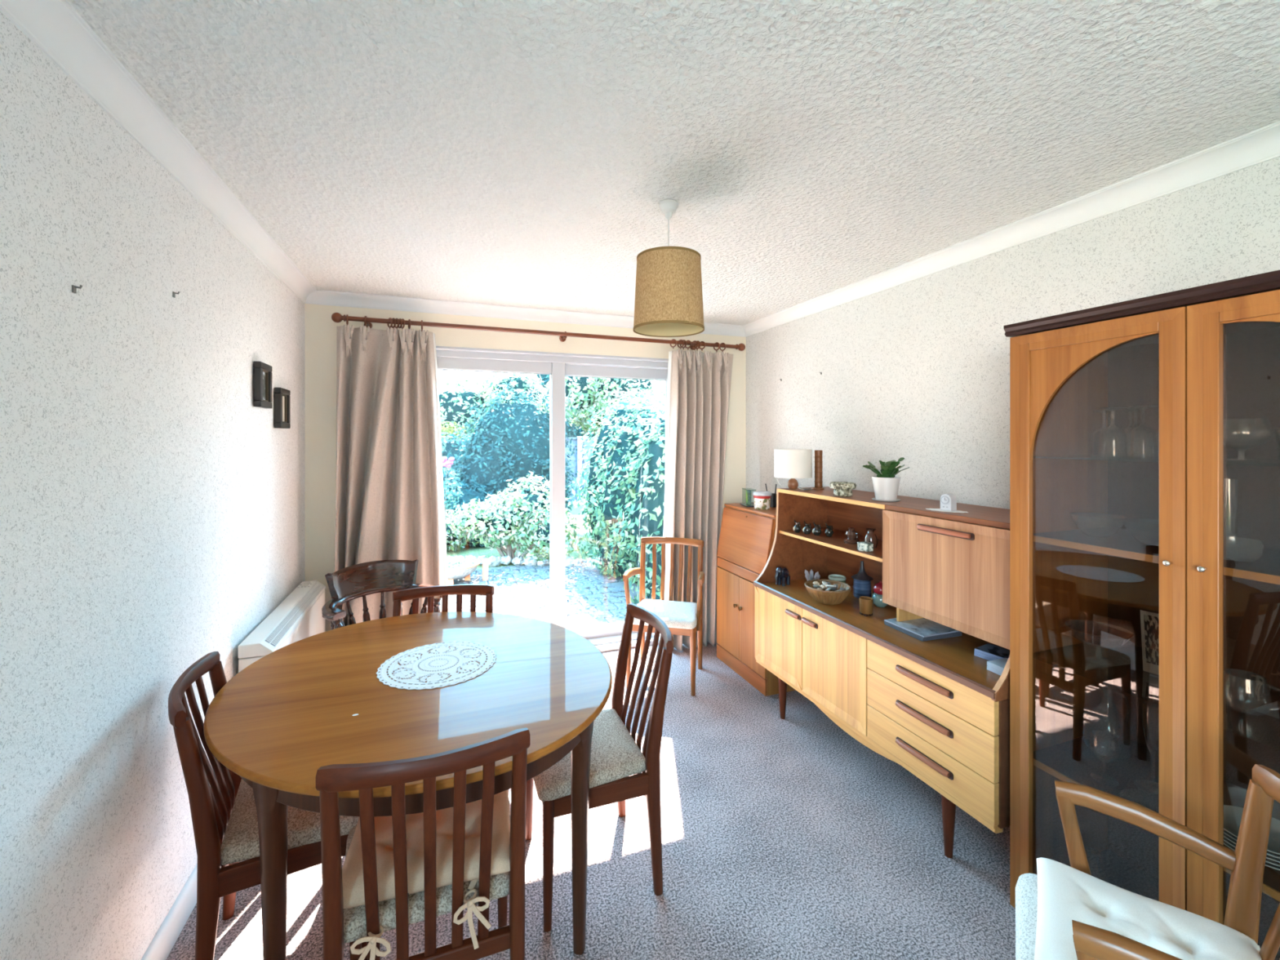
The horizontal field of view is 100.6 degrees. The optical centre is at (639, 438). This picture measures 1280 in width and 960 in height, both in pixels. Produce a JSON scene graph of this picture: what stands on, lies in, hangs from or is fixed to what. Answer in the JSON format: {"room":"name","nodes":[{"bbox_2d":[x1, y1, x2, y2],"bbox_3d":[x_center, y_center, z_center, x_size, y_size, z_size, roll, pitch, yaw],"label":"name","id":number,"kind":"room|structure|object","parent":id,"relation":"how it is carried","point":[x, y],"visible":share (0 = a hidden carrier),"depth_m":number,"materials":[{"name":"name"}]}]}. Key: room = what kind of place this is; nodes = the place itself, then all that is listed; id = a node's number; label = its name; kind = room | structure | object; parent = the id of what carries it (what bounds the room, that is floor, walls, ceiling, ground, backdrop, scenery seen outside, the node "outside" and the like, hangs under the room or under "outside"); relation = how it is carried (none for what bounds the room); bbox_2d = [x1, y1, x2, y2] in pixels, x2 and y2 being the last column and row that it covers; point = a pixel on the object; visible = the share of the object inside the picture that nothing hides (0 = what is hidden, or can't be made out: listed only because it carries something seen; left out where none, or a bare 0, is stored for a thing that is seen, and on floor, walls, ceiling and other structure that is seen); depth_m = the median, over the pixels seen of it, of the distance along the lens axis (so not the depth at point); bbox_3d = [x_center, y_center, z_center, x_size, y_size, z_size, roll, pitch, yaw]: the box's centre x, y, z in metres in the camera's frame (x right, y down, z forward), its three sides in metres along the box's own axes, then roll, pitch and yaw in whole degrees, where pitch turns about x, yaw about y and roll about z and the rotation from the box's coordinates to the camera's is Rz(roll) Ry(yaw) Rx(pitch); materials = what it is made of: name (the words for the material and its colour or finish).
{"room":"dining room","nodes":[
{"label":"dining room","id":0,"kind":"room"},
{"bbox_2d":[0,11,305,959],"bbox_3d":[-0.961,0.350,0.205,0.120,2.420,6.646,0,0,-20],"label":"wall","id":1,"kind":"structure","parent":0,"point":[153,515],"depth_m":1.30,"materials":[{"name":"paint"}]},
{"bbox_2d":[0,0,316,303],"bbox_3d":[-0.844,-0.825,0.168,0.075,0.070,6.296,0,0,-20],"label":"trim","id":2,"kind":"structure","parent":1,"relation":"attached to","point":[55,27],"depth_m":1.35,"materials":[{"name":"white paint"}]},
{"bbox_2d":[141,863,197,959],"bbox_3d":[-0.871,1.454,0.158,0.018,0.092,6.296,0,0,-20],"label":"baseboard","id":3,"kind":"structure","parent":1,"relation":"attached to","point":[162,944],"depth_m":1.58,"materials":[{"name":"white paint"}]},
{"bbox_2d":[253,360,271,408],"bbox_3d":[-1.662,-0.233,2.341,0.028,0.194,0.160,0,0,-20],"label":"picture frame","id":4,"kind":"object","parent":1,"relation":"attached to","point":[262,372],"visible":1,"depth_m":2.29,"materials":[{"name":"black"}]},
{"bbox_2d":[274,386,290,428],"bbox_3d":[-1.764,-0.147,2.620,0.028,0.195,0.165,0,0,-20],"label":"picture frame","id":5,"kind":"object","parent":1,"relation":"attached to","point":[282,396],"visible":1,"depth_m":2.56,"materials":[{"name":"black"}]},
{"bbox_2d":[305,303,746,631],"bbox_3d":[-0.613,0.350,3.739,2.968,2.420,0.250,0,0,-20],"label":"wall","id":6,"kind":"structure","parent":0,"point":[321,332],"depth_m":3.30,"materials":[{"name":"white paint"}]},
{"bbox_2d":[306,289,745,337],"bbox_3d":[-0.557,-0.825,3.586,2.968,0.070,0.075,0,0,-20],"label":"trim","id":7,"kind":"structure","parent":6,"relation":"attached to","point":[322,297],"depth_m":3.42,"materials":[{"name":"white paint"}]},
{"bbox_2d":[331,312,745,351],"bbox_3d":[-0.508,-0.696,3.578,2.748,0.068,0.125,0,0,-20],"label":"pole","id":8,"kind":"object","parent":6,"relation":"attached to","point":[335,317],"visible":0.89,"depth_m":3.45,"materials":[{"name":"brown wood"}]},
{"bbox_2d":[334,314,448,626],"bbox_3d":[-1.450,0.376,3.142,0.642,2.201,0.182,0,0,-17],"label":"curtain","id":9,"kind":"object","parent":8,"relation":"hanging from","point":[389,504],"visible":0.73,"depth_m":3.14,"materials":[{"name":"fabric"}]},
{"bbox_2d":[659,338,733,650],"bbox_3d":[0.426,0.388,3.842,0.569,2.206,0.157,0,0,-20],"label":"curtain","id":10,"kind":"object","parent":8,"relation":"hanging from","point":[699,387],"visible":0.83,"depth_m":3.82,"materials":[{"name":"fabric"}]},
{"bbox_2d":[435,346,668,652],"bbox_3d":[-0.596,0.482,3.790,2.010,2.135,0.345,0,0,-20],"label":"door","id":11,"kind":"structure","parent":6,"relation":"in","point":[606,637],"depth_m":3.71,"materials":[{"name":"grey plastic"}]},
{"bbox_2d":[166,641,1015,959],"bbox_3d":[0.511,1.530,0.675,3.168,0.060,6.316,0,0,-20],"label":"floor","id":12,"kind":"structure","parent":0,"point":[792,837],"depth_m":1.87,"materials":[{"name":"grey carpet"}]},
{"bbox_2d":[168,651,367,959],"bbox_3d":[-1.065,1.082,1.574,0.486,0.838,0.432,0,0,-29],"label":"dining chair","id":13,"kind":"object","parent":12,"relation":"on","point":[224,813],"visible":0.6,"depth_m":1.40,"materials":[{"name":"brown wood"}]},
{"bbox_2d":[238,580,325,672],"bbox_3d":[-1.667,1.147,2.530,0.117,0.707,0.984,0,0,-20],"label":"heater","id":14,"kind":"object","parent":12,"relation":"on","point":[299,616],"visible":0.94,"depth_m":2.42,"materials":[{"name":"white metal"}]},
{"bbox_2d":[265,582,323,646],"bbox_3d":[-1.634,0.820,2.543,0.038,0.033,0.900,0,0,-20],"label":"grille","id":15,"kind":"object","parent":14,"relation":"attached to","point":[278,632],"depth_m":2.45,"materials":[{"name":"white metal"}]},
{"bbox_2d":[321,559,442,629],"bbox_3d":[-1.290,1.085,2.701,0.582,0.837,0.524,0,0,-44],"label":"chair","id":16,"kind":"object","parent":12,"relation":"on","point":[345,584],"visible":0.23,"depth_m":2.81,"materials":[{"name":"brown wood"}]},
{"bbox_2d":[204,611,612,959],"bbox_3d":[-0.702,1.130,1.744,1.169,0.741,1.245,0,0,-20],"label":"dining table","id":17,"kind":"object","parent":12,"relation":"on","point":[312,703],"visible":0.91,"depth_m":1.51,"materials":[{"name":"brown wood"}]},
{"bbox_2d":[376,641,496,689],"bbox_3d":[-0.680,0.758,1.793,0.377,0.002,0.377,0,0,-9],"label":"doily","id":18,"kind":"object","parent":17,"relation":"on","point":[432,664],"visible":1,"depth_m":1.78,"materials":[{"name":"white fabric"}]},
{"bbox_2d":[315,727,529,959],"bbox_3d":[-0.520,1.082,1.323,0.432,0.838,0.486,0,0,-21],"label":"dining chair","id":19,"kind":"object","parent":12,"relation":"on","point":[340,926],"visible":0.73,"depth_m":1.16,"materials":[{"name":"brown wood"}]},
{"bbox_2d":[342,789,510,959],"bbox_3d":[-0.536,1.070,1.369,0.400,0.187,0.441,0,0,-16],"label":"seat cushion","id":20,"kind":"object","parent":19,"relation":"on","point":[353,882],"visible":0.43,"depth_m":1.25,"materials":[{"name":"beige fabric"}]},
{"bbox_2d":[392,584,493,616],"bbox_3d":[-0.822,1.082,2.171,0.432,0.838,0.486,0,0,-14],"label":"dining chair","id":21,"kind":"object","parent":12,"relation":"on","point":[487,590],"visible":0.23,"depth_m":2.38,"materials":[{"name":"brown wood"}]},
{"bbox_2d":[525,603,673,932],"bbox_3d":[-0.149,1.082,1.884,0.486,0.838,0.432,0,0,-20],"label":"dining chair","id":22,"kind":"object","parent":12,"relation":"on","point":[615,756],"visible":0.88,"depth_m":1.75,"materials":[{"name":"brown wood"}]},
{"bbox_2d":[622,537,704,696],"bbox_3d":[0.168,1.082,3.347,0.495,0.838,0.464,0,0,14],"label":"chair","id":23,"kind":"object","parent":12,"relation":"on","point":[682,618],"visible":0.85,"depth_m":3.42,"materials":[{"name":"brown wood"}]},
{"bbox_2d":[716,502,795,696],"bbox_3d":[0.818,0.975,3.437,0.442,1.050,0.598,0,0,-20],"label":"bureau","id":24,"kind":"object","parent":12,"relation":"on","point":[747,534],"visible":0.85,"depth_m":3.35,"materials":[{"name":"brown wood"}]},
{"bbox_2d":[752,490,772,509],"bbox_3d":[0.780,0.394,3.391,0.122,0.110,0.122,0,0,-20],"label":"storage jar","id":25,"kind":"object","parent":24,"relation":"on","point":[762,499],"visible":1,"depth_m":3.35,"materials":[{"name":"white ceramic"}]},
{"bbox_2d":[753,486,1009,857],"bbox_3d":[1.127,0.895,2.450,0.534,1.210,1.419,0,0,-20],"label":"sideboard","id":26,"kind":"object","parent":12,"relation":"on","point":[935,709],"visible":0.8,"depth_m":2.13,"materials":[{"name":"brown wood"}]},
{"bbox_2d":[774,567,790,586],"bbox_3d":[0.804,0.776,3.001,0.122,0.104,0.053,0,0,-40],"label":"elephant figurine","id":27,"kind":"object","parent":26,"relation":"on","point":[782,574],"visible":1,"depth_m":2.98,"materials":[{"name":"black ceramic"}]},
{"bbox_2d":[774,448,811,488],"bbox_3d":[0.883,0.176,3.067,0.208,0.226,0.208,0,0,-20],"label":"table lamp","id":28,"kind":"object","parent":26,"relation":"on","point":[793,464],"visible":1,"depth_m":2.98,"materials":[{"name":"white fabric"}]},
{"bbox_2d":[813,449,824,489],"bbox_3d":[1.019,0.178,3.030,0.060,0.222,0.060,0,0,-20],"label":"tube","id":29,"kind":"object","parent":26,"relation":"on","point":[818,453],"visible":1,"depth_m":3.01,"materials":[{"name":"brown wood"}]},
{"bbox_2d":[804,579,851,604],"bbox_3d":[0.954,0.785,2.699,0.226,0.084,0.226,0,0,-20],"label":"basket","id":30,"kind":"object","parent":26,"relation":"on","point":[824,597],"visible":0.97,"depth_m":2.64,"materials":[{"name":"wicker"}]},
{"bbox_2d":[782,527,882,558],"bbox_3d":[1.103,0.539,2.756,0.335,0.014,0.792,0,0,-20],"label":"shelf","id":31,"kind":"object","parent":26,"relation":"attached to","point":[836,541],"depth_m":2.80,"materials":[{"name":"brown wood"}]},
{"bbox_2d":[829,481,856,496],"bbox_3d":[1.024,0.256,2.682,0.126,0.066,0.126,0,0,-20],"label":"dish","id":32,"kind":"object","parent":26,"relation":"on","point":[840,488],"visible":1,"depth_m":2.64,"materials":[{"name":"ceramic"}]},
{"bbox_2d":[843,527,859,543],"bbox_3d":[1.080,0.494,2.704,0.080,0.074,0.084,0,0,-20],"label":"pot","id":33,"kind":"object","parent":26,"relation":"on","point":[851,535],"visible":0.98,"depth_m":2.69,"materials":[{"name":"brown ceramic"}]},
{"bbox_2d":[851,560,873,598],"bbox_3d":[1.161,0.734,2.774,0.108,0.188,0.108,0,0,-20],"label":"bottle","id":34,"kind":"object","parent":26,"relation":"on","point":[862,581],"visible":0.9,"depth_m":2.74,"materials":[{"name":"blue ceramic"}]},
{"bbox_2d":[857,541,873,551],"bbox_3d":[1.067,0.510,2.516,0.074,0.041,0.064,0,0,-20],"label":"trinket box","id":35,"kind":"object","parent":26,"relation":"on","point":[864,546],"visible":1,"depth_m":2.49,"materials":[{"name":"white ceramic"}]},
{"bbox_2d":[859,595,873,616],"bbox_3d":[1.062,0.788,2.493,0.060,0.078,0.060,0,0,-20],"label":"wooden pot","id":36,"kind":"object","parent":26,"relation":"on","point":[865,602],"visible":1,"depth_m":2.47,"materials":[{"name":"brown wood"}]},
{"bbox_2d":[864,528,877,547],"bbox_3d":[1.130,0.486,2.598,0.060,0.089,0.059,0,0,-20],"label":"jar","id":37,"kind":"object","parent":26,"relation":"on","point":[870,536],"visible":0.85,"depth_m":2.58,"materials":[{"name":"brown ceramic"}]},
{"bbox_2d":[871,580,888,607],"bbox_3d":[1.189,0.765,2.625,0.082,0.125,0.081,0,0,-20],"label":"pot","id":38,"kind":"object","parent":26,"relation":"on","point":[877,596],"visible":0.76,"depth_m":2.60,"materials":[{"name":"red ceramic"}]},
{"bbox_2d":[763,576,1008,688],"bbox_3d":[1.139,0.837,2.455,0.492,0.017,1.383,0,0,-20],"label":"countertop","id":39,"kind":"structure","parent":26,"relation":"on","point":[956,654],"depth_m":2.19,"materials":[{"name":"brown wood"}]},
{"bbox_2d":[862,457,909,502],"bbox_3d":[1.154,0.189,2.491,0.212,0.201,0.180,0,0,-20],"label":"potted plant","id":40,"kind":"object","parent":26,"relation":"on","point":[886,485],"visible":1,"depth_m":2.44,"materials":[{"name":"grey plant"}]},
{"bbox_2d":[884,622,962,641],"bbox_3d":[1.219,0.825,2.295,0.210,0.006,0.210,0,0,-17],"label":"placemat","id":41,"kind":"object","parent":26,"relation":"on","point":[884,623],"visible":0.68,"depth_m":2.21,"materials":[{"name":"grey"}]},
{"bbox_2d":[884,622,962,639],"bbox_3d":[1.219,0.819,2.295,0.210,0.006,0.210,0,0,-18],"label":"placemat","id":42,"kind":"object","parent":41,"relation":"on","point":[884,622],"visible":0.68,"depth_m":2.21,"materials":[{"name":"grey"}]},
{"bbox_2d":[884,621,961,638],"bbox_3d":[1.219,0.813,2.295,0.210,0.006,0.210,0,0,-19],"label":"placemat","id":43,"kind":"object","parent":42,"relation":"on","point":[884,621],"visible":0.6,"depth_m":2.21,"materials":[{"name":"grey"}]},
{"bbox_2d":[884,617,960,637],"bbox_3d":[1.219,0.807,2.295,0.210,0.006,0.210,0,0,-20],"label":"placemat","id":44,"kind":"object","parent":43,"relation":"on","point":[923,627],"visible":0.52,"depth_m":2.26,"materials":[{"name":"grey"}]},
{"bbox_2d":[926,508,968,512],"bbox_3d":[1.228,0.288,2.128,0.079,0.001,0.158,0,0,-40],"label":"mat","id":45,"kind":"object","parent":26,"relation":"on","point":[935,509],"visible":0.87,"depth_m":2.12,"materials":[{"name":"white fabric"}]},
{"bbox_2d":[940,493,956,511],"bbox_3d":[1.237,0.255,2.132,0.053,0.066,0.042,0,0,-34],"label":"mantel clock","id":46,"kind":"object","parent":45,"relation":"on","point":[948,501],"visible":1,"depth_m":2.12,"materials":[{"name":"grey plastic"}]},
{"bbox_2d":[973,653,993,660],"bbox_3d":[1.342,0.823,2.005,0.100,0.009,0.100,0,0,-28],"label":"coaster","id":47,"kind":"object","parent":26,"relation":"on","point":[975,654],"visible":0.24,"depth_m":2.00,"materials":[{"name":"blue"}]},
{"bbox_2d":[974,650,1008,659],"bbox_3d":[1.342,0.813,2.005,0.100,0.009,0.100,0,0,-29],"label":"coaster","id":48,"kind":"object","parent":47,"relation":"on","point":[975,652],"visible":0.24,"depth_m":1.99,"materials":[{"name":"blue"}]},
{"bbox_2d":[974,643,1009,658],"bbox_3d":[1.342,0.804,2.005,0.100,0.009,0.100,0,0,-31],"label":"coaster","id":49,"kind":"object","parent":48,"relation":"on","point":[998,652],"visible":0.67,"depth_m":2.00,"materials":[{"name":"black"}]},
{"bbox_2d":[1003,270,1279,959],"bbox_3d":[1.543,0.569,1.372,0.488,1.862,0.882,0,0,-20],"label":"display cabinet","id":50,"kind":"object","parent":12,"relation":"on","point":[1207,356],"visible":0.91,"depth_m":1.55,"materials":[{"name":"brown wood"}]},
{"bbox_2d":[1069,511,1127,537],"bbox_3d":[1.420,0.270,1.647,0.138,0.064,0.138,0,0,-20],"label":"glass bowl","id":51,"kind":"object","parent":50,"relation":"on","point":[1121,524],"visible":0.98,"depth_m":1.65,"materials":[{"name":"clear glass"}]},
{"bbox_2d":[1064,619,1135,665],"bbox_3d":[1.421,0.638,1.645,0.168,0.097,0.168,0,0,-20],"label":"comport","id":52,"kind":"object","parent":50,"relation":"on","point":[1110,645],"visible":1,"depth_m":1.63,"materials":[{"name":"clear glass"}]},
{"bbox_2d":[1089,730,1119,786],"bbox_3d":[1.366,0.938,1.562,0.066,0.131,0.066,0,0,-20],"label":"wine glass","id":53,"kind":"object","parent":50,"relation":"on","point":[1113,759],"visible":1,"depth_m":1.56,"materials":[{"name":"clear glass"}]},
{"bbox_2d":[1084,664,1132,759],"bbox_3d":[1.505,0.862,1.706,0.116,0.284,0.121,0,0,-20],"label":"decanter","id":54,"kind":"object","parent":50,"relation":"on","point":[1106,752],"visible":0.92,"depth_m":1.69,"materials":[{"name":"clear glass"}]},
{"bbox_2d":[1097,406,1127,457],"bbox_3d":[1.433,-0.020,1.610,0.068,0.150,0.068,0,0,-20],"label":"goblet","id":55,"kind":"object","parent":50,"relation":"on","point":[1114,408],"visible":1,"depth_m":1.60,"materials":[{"name":"clear glass"}]},
{"bbox_2d":[1119,781,1146,807],"bbox_3d":[1.383,0.973,1.428,0.140,0.060,0.140,0,0,-20],"label":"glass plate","id":56,"kind":"object","parent":50,"relation":"on","point":[1135,783],"visible":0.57,"depth_m":1.44,"materials":[{"name":"clear glass"}]},
{"bbox_2d":[1133,781,1146,807],"bbox_3d":[1.383,0.970,1.428,0.080,0.054,0.080,0,0,-20],"label":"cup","id":57,"kind":"object","parent":56,"relation":"on","point":[1140,791],"depth_m":1.43,"materials":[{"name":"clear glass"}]},
{"bbox_2d":[1120,407,1150,457],"bbox_3d":[1.518,-0.020,1.627,0.068,0.150,0.068,0,0,-20],"label":"goblet","id":58,"kind":"object","parent":50,"relation":"on","point":[1126,408],"visible":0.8,"depth_m":1.62,"materials":[{"name":"clear glass"}]},
{"bbox_2d":[1121,518,1159,546],"bbox_3d":[1.468,0.270,1.516,0.138,0.064,0.138,0,0,-20],"label":"glass bowl","id":59,"kind":"object","parent":50,"relation":"on","point":[1124,521],"visible":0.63,"depth_m":1.53,"materials":[{"name":"clear glass"}]},
{"bbox_2d":[1127,404,1159,457],"bbox_3d":[1.459,-0.020,1.540,0.068,0.150,0.068,0,0,-20],"label":"goblet","id":60,"kind":"object","parent":50,"relation":"on","point":[1140,407],"visible":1,"depth_m":1.53,"materials":[{"name":"clear glass"}]},
{"bbox_2d":[1140,609,1159,675],"bbox_3d":[1.512,0.596,1.515,0.029,0.184,0.120,0,0,-32],"label":"display card","id":61,"kind":"object","parent":50,"relation":"on","point":[1149,621],"visible":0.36,"depth_m":1.55,"materials":[{"name":"white"}]},
{"bbox_2d":[1143,613,1159,665],"bbox_3d":[1.509,0.586,1.513,0.021,0.145,0.104,0,0,-32],"label":"print","id":62,"kind":"object","parent":61,"relation":"attached to","point":[1151,621],"depth_m":1.54},
{"bbox_2d":[1033,728,1279,892],"bbox_3d":[1.564,1.014,1.380,0.417,0.017,0.820,0,0,-20],"label":"shelf","id":63,"kind":"object","parent":50,"relation":"attached to","point":[1068,758],"depth_m":1.62,"materials":[{"name":"brown wood"}]},
{"bbox_2d":[1033,526,1279,576],"bbox_3d":[1.564,0.314,1.380,0.417,0.017,0.820,0,0,-20],"label":"shelf","id":64,"kind":"object","parent":50,"relation":"attached to","point":[1122,544],"depth_m":1.51,"materials":[{"name":"brown wood"}]},
{"bbox_2d":[1034,454,1279,466],"bbox_3d":[1.568,0.059,1.381,0.406,0.006,0.818,0,0,-20],"label":"glass shelf","id":65,"kind":"object","parent":50,"relation":"attached to","point":[1262,460],"depth_m":1.56,"materials":[{"name":"clear glass"}]},
{"bbox_2d":[1223,536,1264,562],"bbox_3d":[1.493,0.277,1.331,0.092,0.050,0.088,0,0,-20],"label":"glass dish","id":66,"kind":"object","parent":50,"relation":"on","point":[1260,547],"visible":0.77,"depth_m":1.31,"materials":[{"name":"clear glass"}]},
{"bbox_2d":[1223,418,1275,460],"bbox_3d":[1.529,0.003,1.350,0.112,0.104,0.109,0,0,-20],"label":"glass bowl","id":67,"kind":"object","parent":50,"relation":"on","point":[1272,435],"visible":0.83,"depth_m":1.32,"materials":[{"name":"clear glass"}]},
{"bbox_2d":[1223,668,1279,715],"bbox_3d":[1.529,0.642,1.337,0.091,0.089,0.106,0,0,17],"label":"glass jug","id":68,"kind":"object","parent":50,"relation":"on","point":[1233,704],"visible":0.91,"depth_m":1.33,"materials":[{"name":"clear glass"}]},
{"bbox_2d":[1223,840,1279,870],"bbox_3d":[1.509,0.994,1.288,0.176,0.018,0.176,0,0,-20],"label":"plate","id":69,"kind":"object","parent":50,"relation":"on","point":[1277,868],"visible":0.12,"depth_m":1.25,"materials":[{"name":"white ceramic"}]},
{"bbox_2d":[1223,836,1279,866],"bbox_3d":[1.509,0.985,1.288,0.176,0.018,0.176,0,0,-20],"label":"plate","id":70,"kind":"object","parent":69,"relation":"on","point":[1267,860],"visible":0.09,"depth_m":1.25,"materials":[{"name":"white ceramic"}]},
{"bbox_2d":[1223,833,1279,862],"bbox_3d":[1.509,0.976,1.288,0.176,0.018,0.176,0,0,-20],"label":"plate","id":71,"kind":"object","parent":70,"relation":"on","point":[1271,858],"visible":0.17,"depth_m":1.25,"materials":[{"name":"white ceramic"}]},
{"bbox_2d":[1223,829,1279,858],"bbox_3d":[1.509,0.967,1.288,0.176,0.018,0.176,0,0,-20],"label":"plate","id":72,"kind":"object","parent":71,"relation":"on","point":[1276,855],"visible":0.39,"depth_m":1.26,"materials":[{"name":"white ceramic"}]},
{"bbox_2d":[1223,804,1279,854],"bbox_3d":[1.509,0.958,1.288,0.176,0.018,0.176,0,0,-20],"label":"plate","id":73,"kind":"object","parent":72,"relation":"on","point":[1233,815],"visible":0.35,"depth_m":1.32,"materials":[{"name":"white ceramic"}]},
{"bbox_2d":[1015,764,1279,959],"bbox_3d":[1.004,1.082,1.017,0.464,0.838,0.495,0,0,35],"label":"chair","id":74,"kind":"object","parent":12,"relation":"on","point":[1246,864],"visible":0.77,"depth_m":1.09,"materials":[{"name":"brown wood"}]},
{"bbox_2d":[1033,857,1262,959],"bbox_3d":[1.016,1.079,1.006,0.432,0.191,0.385,0,0,38],"label":"seat cushion","id":75,"kind":"object","parent":74,"relation":"on","point":[1066,894],"visible":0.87,"depth_m":1.09,"materials":[{"name":"beige fabric"}]},
{"bbox_2d":[66,0,1279,325],"bbox_3d":[0.488,-0.890,0.736,3.168,0.060,6.646,0,0,-20],"label":"ceiling","id":76,"kind":"structure","parent":0,"point":[510,153],"depth_m":1.42,"materials":[{"name":"white paint"}]},
{"bbox_2d":[633,199,704,337],"bbox_3d":[0.105,-0.626,1.942,0.260,0.463,0.260,0,0,-20],"label":"pendant lamp","id":77,"kind":"object","parent":76,"relation":"hanging from","point":[668,296],"visible":1,"depth_m":1.84,"materials":[{"name":"beige fabric"}]},
{"bbox_2d":[746,156,1279,509],"bbox_3d":[1.938,0.350,1.268,0.120,2.420,6.646,0,0,-20],"label":"wall","id":78,"kind":"structure","parent":0,"point":[917,371],"depth_m":2.43,"materials":[{"name":"paint"}]},
{"bbox_2d":[742,120,1279,337],"bbox_3d":[1.872,-0.825,1.164,0.075,0.070,6.296,0,0,-20],"label":"trim","id":79,"kind":"structure","parent":78,"relation":"attached to","point":[1262,144],"depth_m":1.95,"materials":[{"name":"white paint"}]},
{"label":"outside","id":80,"kind":"structure","parent":0,"visible":0},
{"bbox_2d":[446,501,639,586],"bbox_3d":[-3.443,1.788,9.389,32.000,0.265,40.000,0,0,-20],"label":"ground","id":81,"kind":"structure","parent":80,"point":[467,550],"depth_m":7.95,"materials":[{"name":"green plant"}]},
{"bbox_2d":[441,457,463,553],"bbox_3d":[-2.744,0.937,7.465,0.518,1.366,0.446,0,0,-20],"label":"flowering plant","id":82,"kind":"object","parent":81,"relation":"on","point":[446,464],"visible":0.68,"depth_m":7.41,"materials":[{"name":"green plant"}]},
{"bbox_2d":[440,421,466,439],"bbox_3d":[-4.691,0.592,12.772,0.985,2.057,0.865,0,0,-20],"label":"shrub","id":83,"kind":"object","parent":81,"relation":"on","point":[443,429],"visible":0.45,"depth_m":12.57,"materials":[{"name":"green plant"}]},
{"bbox_2d":[440,426,471,477],"bbox_3d":[-4.646,0.682,11.177,3.443,1.966,1.551,0,0,-29],"label":"bush","id":84,"kind":"object","parent":81,"relation":"on","point":[449,450],"visible":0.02,"depth_m":11.19,"materials":[{"name":"green plant"}]},
{"bbox_2d":[444,507,471,551],"bbox_3d":[-2.837,1.331,7.804,0.884,0.616,0.813,0,0,-20],"label":"shrub","id":85,"kind":"object","parent":81,"relation":"on","point":[451,538],"visible":0.23,"depth_m":7.64,"materials":[{"name":"green plant"}]},
{"bbox_2d":[441,457,504,547],"bbox_3d":[-2.933,0.962,8.579,2.140,1.481,1.220,0,0,21],"label":"conifer","id":86,"kind":"object","parent":81,"relation":"on","point":[470,494],"visible":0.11,"depth_m":8.38,"materials":[{"name":"green plant"}]},
{"bbox_2d":[438,372,550,439],"bbox_3d":[-4.580,-0.159,13.693,4.618,3.583,2.474,0,0,-20],"label":"apple tree","id":87,"kind":"object","parent":81,"relation":"on","point":[453,405],"visible":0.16,"depth_m":13.27,"materials":[{"name":"green plant"}]},
{"bbox_2d":[444,471,581,562],"bbox_3d":[-1.664,1.048,7.133,1.826,1.223,1.146,0,0,11],"label":"shrub","id":88,"kind":"object","parent":81,"relation":"on","point":[531,510],"visible":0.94,"depth_m":6.86,"materials":[{"name":"green plant"}]},
{"bbox_2d":[450,378,577,529],"bbox_3d":[-2.353,0.306,10.021,2.428,2.871,2.114,0,0,-20],"label":"tree","id":89,"kind":"object","parent":81,"relation":"on","point":[511,441],"visible":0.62,"depth_m":9.39,"materials":[{"name":"green plant"}]},
{"bbox_2d":[446,554,597,566],"bbox_3d":[-2.080,1.589,6.885,3.078,0.160,0.422,0,0,-1],"label":"stone edging","id":90,"kind":"object","parent":81,"relation":"on","point":[493,561],"visible":0.3,"depth_m":6.80,"materials":[{"name":"white stone"}]},
{"bbox_2d":[448,560,648,628],"bbox_3d":[-2.140,1.647,4.965,4.600,0.065,3.104,0,0,-20],"label":"patio","id":91,"kind":"structure","parent":81,"relation":"on","point":[605,614],"depth_m":5.50,"materials":[{"name":"grey stone"}]},
{"bbox_2d":[446,555,488,585],"bbox_3d":[-2.092,1.475,5.996,0.556,0.291,0.555,0,0,28],"label":"bowl","id":92,"kind":"object","parent":91,"relation":"on","point":[458,567],"visible":0.66,"depth_m":5.93,"materials":[{"name":"stone"}]},
{"bbox_2d":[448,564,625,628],"bbox_3d":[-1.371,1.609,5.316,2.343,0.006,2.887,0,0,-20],"label":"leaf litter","id":93,"kind":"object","parent":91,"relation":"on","point":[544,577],"visible":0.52,"depth_m":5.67,"materials":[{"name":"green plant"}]},
{"bbox_2d":[511,373,611,437],"bbox_3d":[-2.252,-1.230,18.117,5.190,5.811,2.916,0,0,-20],"label":"tree","id":94,"kind":"object","parent":81,"relation":"on","point":[571,431],"visible":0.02,"depth_m":17.09,"materials":[{"name":"green plant"}]},
{"bbox_2d":[564,435,598,503],"bbox_3d":[-1.084,0.780,13.412,3.240,1.680,0.110,0,0,-20],"label":"fence","id":95,"kind":"object","parent":81,"relation":"on","point":[575,467],"visible":0.05,"depth_m":13.22,"materials":[{"name":"grey"}]},
{"bbox_2d":[543,375,665,438],"bbox_3d":[-0.627,-0.180,10.683,2.778,3.622,2.408,0,0,5],"label":"feathery tree","id":96,"kind":"object","parent":81,"relation":"on","point":[580,393],"visible":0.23,"depth_m":10.59,"materials":[{"name":"green plant"}]},
{"bbox_2d":[567,378,665,604],"bbox_3d":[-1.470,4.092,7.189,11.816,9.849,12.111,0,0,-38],"label":"hedge","id":97,"kind":"object","parent":81,"relation":"on","point":[624,482],"visible":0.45,"depth_m":5.96,"materials":[{"name":"green plant"}]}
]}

